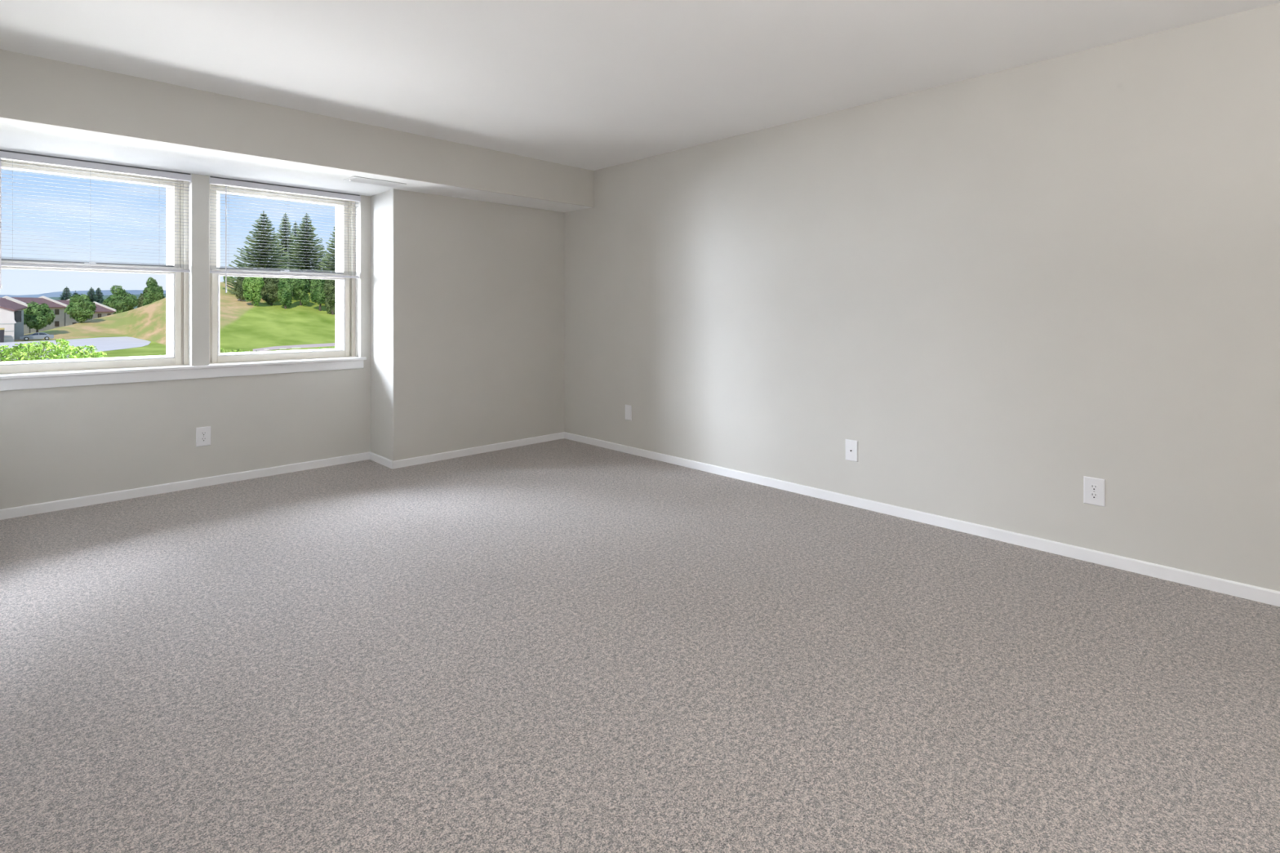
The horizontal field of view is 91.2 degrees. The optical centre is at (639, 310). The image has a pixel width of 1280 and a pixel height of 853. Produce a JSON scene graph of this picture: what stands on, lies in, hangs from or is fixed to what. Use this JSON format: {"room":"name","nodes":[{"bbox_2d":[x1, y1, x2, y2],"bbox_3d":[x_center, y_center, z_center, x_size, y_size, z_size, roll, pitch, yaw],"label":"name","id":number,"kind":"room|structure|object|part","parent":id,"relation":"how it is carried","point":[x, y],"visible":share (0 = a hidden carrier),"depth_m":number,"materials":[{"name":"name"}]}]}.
{"room":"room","nodes":[
{"label":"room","id":0,"kind":"room"},
{"bbox_2d":[0,173,370,509],"bbox_3d":[-3.072,0.136,4.346,2.275,2.116,0.260,0,0,-45],"label":"wall","id":1,"kind":"structure","parent":0,"point":[59,443],"depth_m":4.22,"materials":[{"name":"paint"}]},
{"bbox_2d":[0,159,188,373],"bbox_3d":[-3.522,-0.246,4.011,1.011,1.353,0.185,0,0,-45],"label":"window","id":2,"kind":"structure","parent":1,"relation":"in","point":[177,282],"depth_m":4.24,"materials":[{"name":"beige plastic"}]},
{"bbox_3d":[-3.474,0.036,3.963,0.933,0.662,0.030,0,0,-45],"label":"sash","id":3,"kind":"part","parent":2,"relation":"part of","materials":[{"name":"beige plastic"}]},
{"bbox_3d":[-3.498,-0.571,3.987,0.933,0.626,0.030,0,0,-45],"label":"sash","id":4,"kind":"part","parent":2,"relation":"part of","materials":[{"name":"beige plastic"}]},
{"bbox_2d":[0,149,191,288],"bbox_3d":[-3.386,-0.523,3.874,1.010,0.797,0.052,0,0,-45],"label":"window blind","id":5,"kind":"object","parent":2,"relation":"attached to","point":[4,154],"visible":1,"depth_m":3.87,"materials":[{"name":"white plastic"}]},
{"bbox_3d":[-3.395,-0.572,3.873,0.001,0.610,0.028,0,0,-45],"label":"ladder cord","id":6,"kind":"part","parent":5,"relation":"part of","materials":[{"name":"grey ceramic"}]},
{"bbox_3d":[-3.390,-0.268,3.878,0.995,0.018,0.025,0,0,-45],"label":"rail","id":7,"kind":"part","parent":5,"relation":"part of","materials":[{"name":"white plastic"}]},
{"bbox_2d":[0,356,366,391],"bbox_3d":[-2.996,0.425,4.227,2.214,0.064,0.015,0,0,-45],"label":"trim","id":8,"kind":"structure","parent":1,"relation":"attached to","point":[120,378],"depth_m":4.11,"materials":[{"name":"wood"}]},
{"bbox_2d":[0,451,370,519],"bbox_3d":[-2.972,1.165,4.253,2.263,0.058,0.012,0,0,-45],"label":"baseboard","id":9,"kind":"structure","parent":1,"relation":"attached to","point":[25,510],"depth_m":4.12,"materials":[{"name":"wood"}]},
{"bbox_2d":[195,426,210,446],"bbox_3d":[-2.965,0.855,4.262,0.084,0.129,0.008,0,0,-45],"label":"wall outlet","id":10,"kind":"object","parent":1,"relation":"attached to","point":[202,433],"visible":1,"depth_m":4.26,"materials":[{"name":"white plastic"}]},
{"bbox_2d":[200,437,206,441],"bbox_3d":[-2.964,0.874,4.261,0.034,0.028,0.004,0,0,-45],"label":"receptacle","id":11,"kind":"object","parent":10,"relation":"attached to","point":[202,439],"depth_m":4.26,"materials":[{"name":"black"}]},
{"bbox_2d":[200,431,206,435],"bbox_3d":[-2.964,0.835,4.261,0.034,0.028,0.004,0,0,-45],"label":"receptacle","id":12,"kind":"object","parent":10,"relation":"attached to","point":[202,433],"depth_m":4.26,"materials":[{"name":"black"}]},
{"bbox_2d":[208,183,355,364],"bbox_3d":[-2.731,-0.246,4.790,1.011,1.353,0.185,0,0,-45],"label":"window","id":13,"kind":"structure","parent":1,"relation":"in","point":[344,287],"depth_m":4.83,"materials":[{"name":"beige plastic"}]},
{"bbox_3d":[-2.708,-0.571,4.766,0.933,0.626,0.030,0,0,-45],"label":"sash","id":14,"kind":"part","parent":13,"relation":"part of","materials":[{"name":"beige plastic"}]},
{"bbox_3d":[-2.684,0.036,4.742,0.933,0.662,0.030,0,0,-45],"label":"sash","id":15,"kind":"part","parent":13,"relation":"part of","materials":[{"name":"beige plastic"}]},
{"bbox_2d":[208,176,360,293],"bbox_3d":[-2.595,-0.523,4.652,1.010,0.797,0.052,0,0,-45],"label":"window blind","id":16,"kind":"object","parent":13,"relation":"attached to","point":[212,180],"visible":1,"depth_m":4.59,"materials":[{"name":"white plastic"}]},
{"bbox_3d":[-2.599,-0.268,4.657,0.995,0.018,0.025,0,0,-45],"label":"rail","id":17,"kind":"part","parent":16,"relation":"part of","materials":[{"name":"white plastic"}]},
{"bbox_2d":[0,117,590,212],"bbox_3d":[-2.197,-1.084,4.614,3.899,0.324,1.105,0,0,-45],"label":"soffit","id":18,"kind":"structure","parent":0,"point":[16,135],"depth_m":3.89,"materials":[{"name":"paint"}]},
{"bbox_2d":[343,176,405,187],"bbox_3d":[-1.894,-0.913,4.489,0.372,0.018,0.196,0,0,-45],"label":"ceiling vent","id":19,"kind":"object","parent":18,"relation":"in","point":[353,179],"visible":1,"depth_m":4.47,"materials":[{"name":"metal"}]},
{"bbox_2d":[0,48,593,207],"bbox_3d":[-1.805,-1.084,4.217,3.899,0.324,0.012,0,0,-45],"label":"wall","id":20,"kind":"structure","parent":0,"point":[33,89],"depth_m":3.72,"materials":[{"name":"paint"}]},
{"bbox_2d":[370,188,564,461],"bbox_3d":[-1.531,0.136,5.560,1.624,2.116,0.693,0,0,-45],"label":"wall","id":21,"kind":"structure","parent":0,"point":[467,295],"depth_m":5.14,"materials":[{"name":"paint"}]},
{"bbox_2d":[369,452,392,468],"bbox_3d":[-2.018,1.165,4.889,0.012,0.058,0.421,0,0,-45],"label":"baseboard","id":22,"kind":"structure","parent":21,"relation":"attached to","point":[376,458],"depth_m":4.88,"materials":[{"name":"wood"}]},
{"bbox_2d":[391,431,564,469],"bbox_3d":[-1.292,1.165,5.300,1.624,0.058,0.012,0,0,-45],"label":"baseboard","id":23,"kind":"structure","parent":21,"relation":"attached to","point":[491,447],"depth_m":5.20,"materials":[{"name":"wood"}]},
{"bbox_2d":[0,438,1279,852],"bbox_3d":[0.286,1.294,2.094,4.299,0.200,8.181,0,0,-45],"label":"floor","id":24,"kind":"structure","parent":0,"point":[563,645],"depth_m":2.01,"materials":[{"name":"beige carpet"}]},
{"bbox_2d":[0,0,1279,170],"bbox_3d":[0.286,-1.347,2.094,4.299,0.200,8.181,0,0,-45],"label":"ceiling","id":25,"kind":"structure","parent":0,"point":[593,85],"depth_m":3.02,"materials":[{"name":"paint"}]},
{"bbox_2d":[564,2,1279,591],"bbox_3d":[1.746,-0.026,3.533,0.200,2.440,8.181,0,0,-45],"label":"wall","id":26,"kind":"structure","parent":0,"point":[1011,287],"depth_m":3.31,"materials":[{"name":"paint"}]},
{"bbox_2d":[625,404,631,420],"bbox_3d":[-0.100,0.854,5.259,0.008,0.126,0.076,0,0,-45],"label":"wall plate","id":27,"kind":"object","parent":26,"relation":"attached to","point":[628,407],"visible":1,"depth_m":5.25,"materials":[{"name":"white plastic"}]},
{"bbox_2d":[845,439,857,462],"bbox_3d":[1.293,0.857,3.840,0.014,0.129,0.080,0,0,-45],"label":"outlet","id":28,"kind":"object","parent":26,"relation":"attached to","point":[851,446],"visible":1,"depth_m":3.84,"materials":[{"name":"white plastic"}]},
{"bbox_2d":[564,431,1279,606],"bbox_3d":[1.844,1.165,3.283,0.012,0.058,7.289,0,0,-45],"label":"baseboard","id":29,"kind":"structure","parent":26,"relation":"attached to","point":[1267,596],"depth_m":3.28,"materials":[{"name":"wood"}]},
{"bbox_2d":[1083,475,1105,506],"bbox_3d":[2.153,0.857,2.972,0.008,0.129,0.084,0,0,-45],"label":"wall outlet","id":30,"kind":"object","parent":26,"relation":"attached to","point":[1094,489],"visible":1,"depth_m":2.97,"materials":[{"name":"white plastic"}]},
{"bbox_2d":[1089,492,1098,498],"bbox_3d":[2.151,0.876,2.971,0.004,0.028,0.034,0,0,-45],"label":"receptacle","id":31,"kind":"object","parent":30,"relation":"attached to","point":[1092,495],"depth_m":2.97,"materials":[{"name":"white plastic"}]},
{"bbox_2d":[1089,484,1098,490],"bbox_3d":[2.151,0.837,2.971,0.004,0.028,0.034,0,0,-45],"label":"receptacle","id":32,"kind":"object","parent":30,"relation":"attached to","point":[1092,486],"depth_m":2.97,"materials":[{"name":"white plastic"}]},
{"label":"outside","id":33,"kind":"structure","parent":0,"visible":0},
{"bbox_2d":[13,281,335,359],"bbox_3d":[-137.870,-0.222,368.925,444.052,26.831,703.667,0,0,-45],"label":"ground","id":34,"kind":"structure","parent":33,"point":[244,326],"depth_m":124.38,"materials":[{"name":"green plant"}]},
{"bbox_2d":[0,296,27,342],"bbox_3d":[-117.271,0.182,112.018,11.310,10.823,12.600,0,0,-45],"label":"house","id":35,"kind":"structure","parent":34,"relation":"on","point":[11,315],"depth_m":112.34,"materials":[{"name":"beige"}]},
{"bbox_3d":[-113.218,3.446,107.427,8.411,2.409,0.070,0,0,-45],"label":"siding trim","id":36,"kind":"part","parent":35,"relation":"part of","materials":[{"name":"white"}]},
{"bbox_2d":[1,295,29,333],"bbox_3d":[-145.624,1.279,139.128,15.720,9.429,16.060,0,0,-45],"label":"house","id":37,"kind":"structure","parent":34,"relation":"on","point":[26,331],"depth_m":144.83,"materials":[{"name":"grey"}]},
{"bbox_2d":[19,332,53,340],"bbox_3d":[-111.662,4.736,116.123,4.600,1.425,1.760,0,0,-45],"label":"parked car","id":38,"kind":"object","parent":34,"relation":"on","point":[37,335],"visible":1,"depth_m":115.73,"materials":[{"name":"silver metal"}]},
{"bbox_2d":[21,301,55,332],"bbox_3d":[-119.256,1.628,123.952,5.433,6.970,4.796,0,0,-45],"label":"broadleaf tree","id":39,"kind":"object","parent":34,"relation":"on","point":[37,316],"visible":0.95,"depth_m":123.24,"materials":[{"name":"green plant"}]},
{"bbox_2d":[11,295,67,333],"bbox_3d":[-147.165,1.154,150.524,14.520,9.679,14.460,0,0,-45],"label":"house","id":40,"kind":"structure","parent":34,"relation":"on","point":[58,308],"depth_m":153.27,"materials":[{"name":"grey"}]},
{"bbox_2d":[0,337,107,361],"bbox_3d":[-7.877,2.987,8.279,1.742,5.216,1.264,0,0,-45],"label":"leafy shrub","id":41,"kind":"object","parent":34,"relation":"on","point":[15,351],"visible":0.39,"depth_m":8.20,"materials":[{"name":"green plant"}]},
{"bbox_2d":[57,286,71,300],"bbox_3d":[-163.628,0.488,178.917,10.631,15.056,10.198,0,0,-45],"label":"spruce tree","id":42,"kind":"object","parent":34,"relation":"on","point":[65,291],"visible":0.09,"depth_m":178.36,"materials":[{"name":"green plant"}]},
{"bbox_2d":[54,298,90,326],"bbox_3d":[-148.472,1.379,160.186,13.620,9.229,13.260,0,0,-45],"label":"house","id":43,"kind":"structure","parent":34,"relation":"on","point":[68,321],"depth_m":158.25,"materials":[{"name":"grey"}]},
{"bbox_2d":[63,293,96,322],"bbox_3d":[-130.943,-0.448,146.698,5.761,7.071,6.043,0,0,-45],"label":"broadleaf tree","id":44,"kind":"object","parent":34,"relation":"on","point":[79,308],"visible":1,"depth_m":145.29,"materials":[{"name":"green plant"}]},
{"bbox_2d":[86,287,100,302],"bbox_3d":[-172.811,-0.203,197.585,10.315,14.864,10.919,0,0,-45],"label":"spruce tree","id":45,"kind":"object","parent":34,"relation":"on","point":[91,293],"visible":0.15,"depth_m":197.35,"materials":[{"name":"green plant"}]},
{"bbox_2d":[93,287,103,303],"bbox_3d":[-191.171,0.156,221.641,10.727,17.041,10.721,0,0,-45],"label":"spruce tree","id":46,"kind":"object","parent":34,"relation":"on","point":[98,291],"visible":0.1,"depth_m":221.32,"materials":[{"name":"green plant"}]},
{"bbox_2d":[91,301,115,319],"bbox_3d":[-149.645,1.729,168.857,13.320,8.529,12.860,0,0,-45],"label":"house","id":47,"kind":"structure","parent":34,"relation":"on","point":[101,310],"depth_m":170.57,"materials":[{"name":"grey"}]},
{"bbox_2d":[101,284,138,314],"bbox_3d":[-153.839,-2.381,185.347,8.625,10.520,9.970,0,0,-45],"label":"broadleaf tree","id":48,"kind":"object","parent":34,"relation":"on","point":[121,300],"visible":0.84,"depth_m":183.89,"materials":[{"name":"green plant"}]},
{"bbox_2d":[137,293,144,307],"bbox_3d":[-156.095,-1.014,197.093,3.439,9.291,3.572,0,0,-45],"label":"broadleaf tree","id":49,"kind":"object","parent":34,"relation":"on","point":[140,299],"visible":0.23,"depth_m":196.03,"materials":[{"name":"green plant"}]},
{"bbox_2d":[142,276,164,306],"bbox_3d":[-145.558,-3.820,188.091,5.838,12.509,5.512,0,0,-45],"label":"broadleaf tree","id":50,"kind":"object","parent":34,"relation":"on","point":[153,293],"visible":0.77,"depth_m":186.51,"materials":[{"name":"green plant"}]},
{"bbox_2d":[223,275,235,281],"bbox_3d":[-109.617,-8.284,167.306,3.022,2.630,2.826,0,0,-45],"label":"bush","id":51,"kind":"object","parent":34,"relation":"on","point":[230,277],"visible":0.37,"depth_m":166.57,"materials":[{"name":"green plant"}]},
{"bbox_2d":[233,276,245,301],"bbox_3d":[-88.975,-5.145,139.830,2.667,6.624,3.054,0,0,-45],"label":"bush","id":52,"kind":"object","parent":34,"relation":"on","point":[237,286],"visible":0.72,"depth_m":139.14,"materials":[{"name":"green plant"}]},
{"bbox_2d":[219,347,260,352],"bbox_3d":[-7.426,3.133,11.581,1.005,4.925,1.009,0,0,-45],"label":"leafy shrub","id":53,"kind":"object","parent":34,"relation":"on","point":[222,348],"visible":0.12,"depth_m":11.47,"materials":[{"name":"green plant"}]},
{"bbox_2d":[242,276,264,306],"bbox_3d":[-84.152,-4.692,136.265,4.203,7.956,4.286,0,0,-45],"label":"bush","id":54,"kind":"object","parent":34,"relation":"on","point":[251,286],"visible":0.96,"depth_m":135.36,"materials":[{"name":"green plant"}]},
{"bbox_2d":[222,210,297,297],"bbox_3d":[-91.151,-13.581,152.117,17.700,21.477,17.886,0,0,-45],"label":"spruce tree","id":55,"kind":"object","parent":34,"relation":"on","point":[259,264],"visible":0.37,"depth_m":150.56,"materials":[{"name":"green plant"}]},
{"bbox_2d":[260,277,279,305],"bbox_3d":[-84.201,-4.834,143.124,4.259,7.654,4.028,0,0,-45],"label":"bush","id":56,"kind":"object","parent":34,"relation":"on","point":[269,291],"visible":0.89,"depth_m":142.06,"materials":[{"name":"green plant"}]},
{"bbox_2d":[268,213,297,268],"bbox_3d":[-104.966,-17.678,185.841,12.325,23.199,12.469,0,0,-45],"label":"spruce tree","id":57,"kind":"object","parent":34,"relation":"on","point":[284,233],"visible":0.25,"depth_m":185.19,"materials":[{"name":"green plant"}]},
{"bbox_2d":[276,277,293,308],"bbox_3d":[-79.438,-4.422,140.548,3.556,8.489,3.489,0,0,-45],"label":"bush","id":58,"kind":"object","parent":34,"relation":"on","point":[286,286],"visible":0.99,"depth_m":139.82,"materials":[{"name":"green plant"}]},
{"bbox_2d":[288,222,301,255],"bbox_3d":[-111.109,-17.835,202.257,9.433,22.380,9.895,0,0,-45],"label":"spruce tree","id":59,"kind":"object","parent":34,"relation":"on","point":[295,227],"visible":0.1,"depth_m":201.86,"materials":[{"name":"green plant"}]},
{"bbox_2d":[289,270,311,306],"bbox_3d":[-79.257,-5.177,146.295,5.041,8.451,5.131,0,0,-45],"label":"bush","id":60,"kind":"object","parent":34,"relation":"on","point":[301,286],"visible":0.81,"depth_m":145.64,"materials":[{"name":"green plant"}]},
{"bbox_2d":[278,213,331,290],"bbox_3d":[-90.985,-15.956,171.389,16.243,21.686,16.448,0,0,-45],"label":"spruce tree","id":61,"kind":"object","parent":34,"relation":"on","point":[300,267],"visible":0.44,"depth_m":170.27,"materials":[{"name":"green plant"}]},
{"bbox_2d":[309,279,325,311],"bbox_3d":[-73.743,-4.346,144.776,4.574,9.275,4.441,0,0,-45],"label":"broadleaf tree","id":62,"kind":"object","parent":34,"relation":"on","point":[317,295],"visible":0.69,"depth_m":143.63,"materials":[{"name":"green plant"}]},
{"bbox_2d":[309,226,335,281],"bbox_3d":[-75.200,-12.835,157.906,15.046,22.499,15.283,0,0,-45],"label":"spruce tree","id":63,"kind":"object","parent":34,"relation":"on","point":[330,268],"visible":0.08,"depth_m":155.89,"materials":[{"name":"green plant"}]},
{"bbox_2d":[323,279,335,314],"bbox_3d":[-69.506,-3.680,142.055,4.248,9.637,4.516,0,0,-45],"label":"broadleaf tree","id":64,"kind":"object","parent":34,"relation":"on","point":[329,287],"visible":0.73,"depth_m":141.20,"materials":[{"name":"green plant"}]},
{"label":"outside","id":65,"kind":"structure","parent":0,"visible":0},
{"bbox_2d":[0,289,166,297],"bbox_3d":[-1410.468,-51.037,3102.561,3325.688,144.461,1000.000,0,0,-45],"label":"hills","id":66,"kind":"structure","parent":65,"point":[107,292],"depth_m":2323.75,"materials":[{"name":"blue"}]},
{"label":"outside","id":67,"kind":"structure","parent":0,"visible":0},
{"bbox_2d":[253,342,335,351],"bbox_3d":[-47.233,5.483,100.535,30.659,0.060,20.790,0,0,-45],"label":"street","id":68,"kind":"structure","parent":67,"point":[273,348],"depth_m":95.68,"materials":[{"name":"grey asphalt"}]},
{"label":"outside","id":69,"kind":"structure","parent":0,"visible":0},
{"bbox_2d":[28,293,166,308],"bbox_3d":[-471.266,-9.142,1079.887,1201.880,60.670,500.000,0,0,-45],"label":"wooded ridge","id":70,"kind":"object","parent":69,"point":[104,297],"visible":0.02,"depth_m":797.40,"materials":[{"name":"green plant"}]},
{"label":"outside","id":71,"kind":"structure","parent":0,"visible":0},
{"bbox_2d":[0,336,151,359],"bbox_3d":[-89.140,5.483,92.408,31.123,0.060,84.020,0,0,-45],"label":"parking lot","id":72,"kind":"structure","parent":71,"point":[101,344],"depth_m":105.31,"materials":[{"name":"grey asphalt"}]},
{"bbox_2d":[0,328,4,342],"bbox_3d":[-110.128,4.213,107.966,1.000,2.500,0.950,0,0,-45],"label":"waste bin","id":73,"kind":"object","parent":72,"relation":"on","point":[2,330],"visible":1,"depth_m":107.84,"materials":[{"name":"grey plastic"}]}
]}

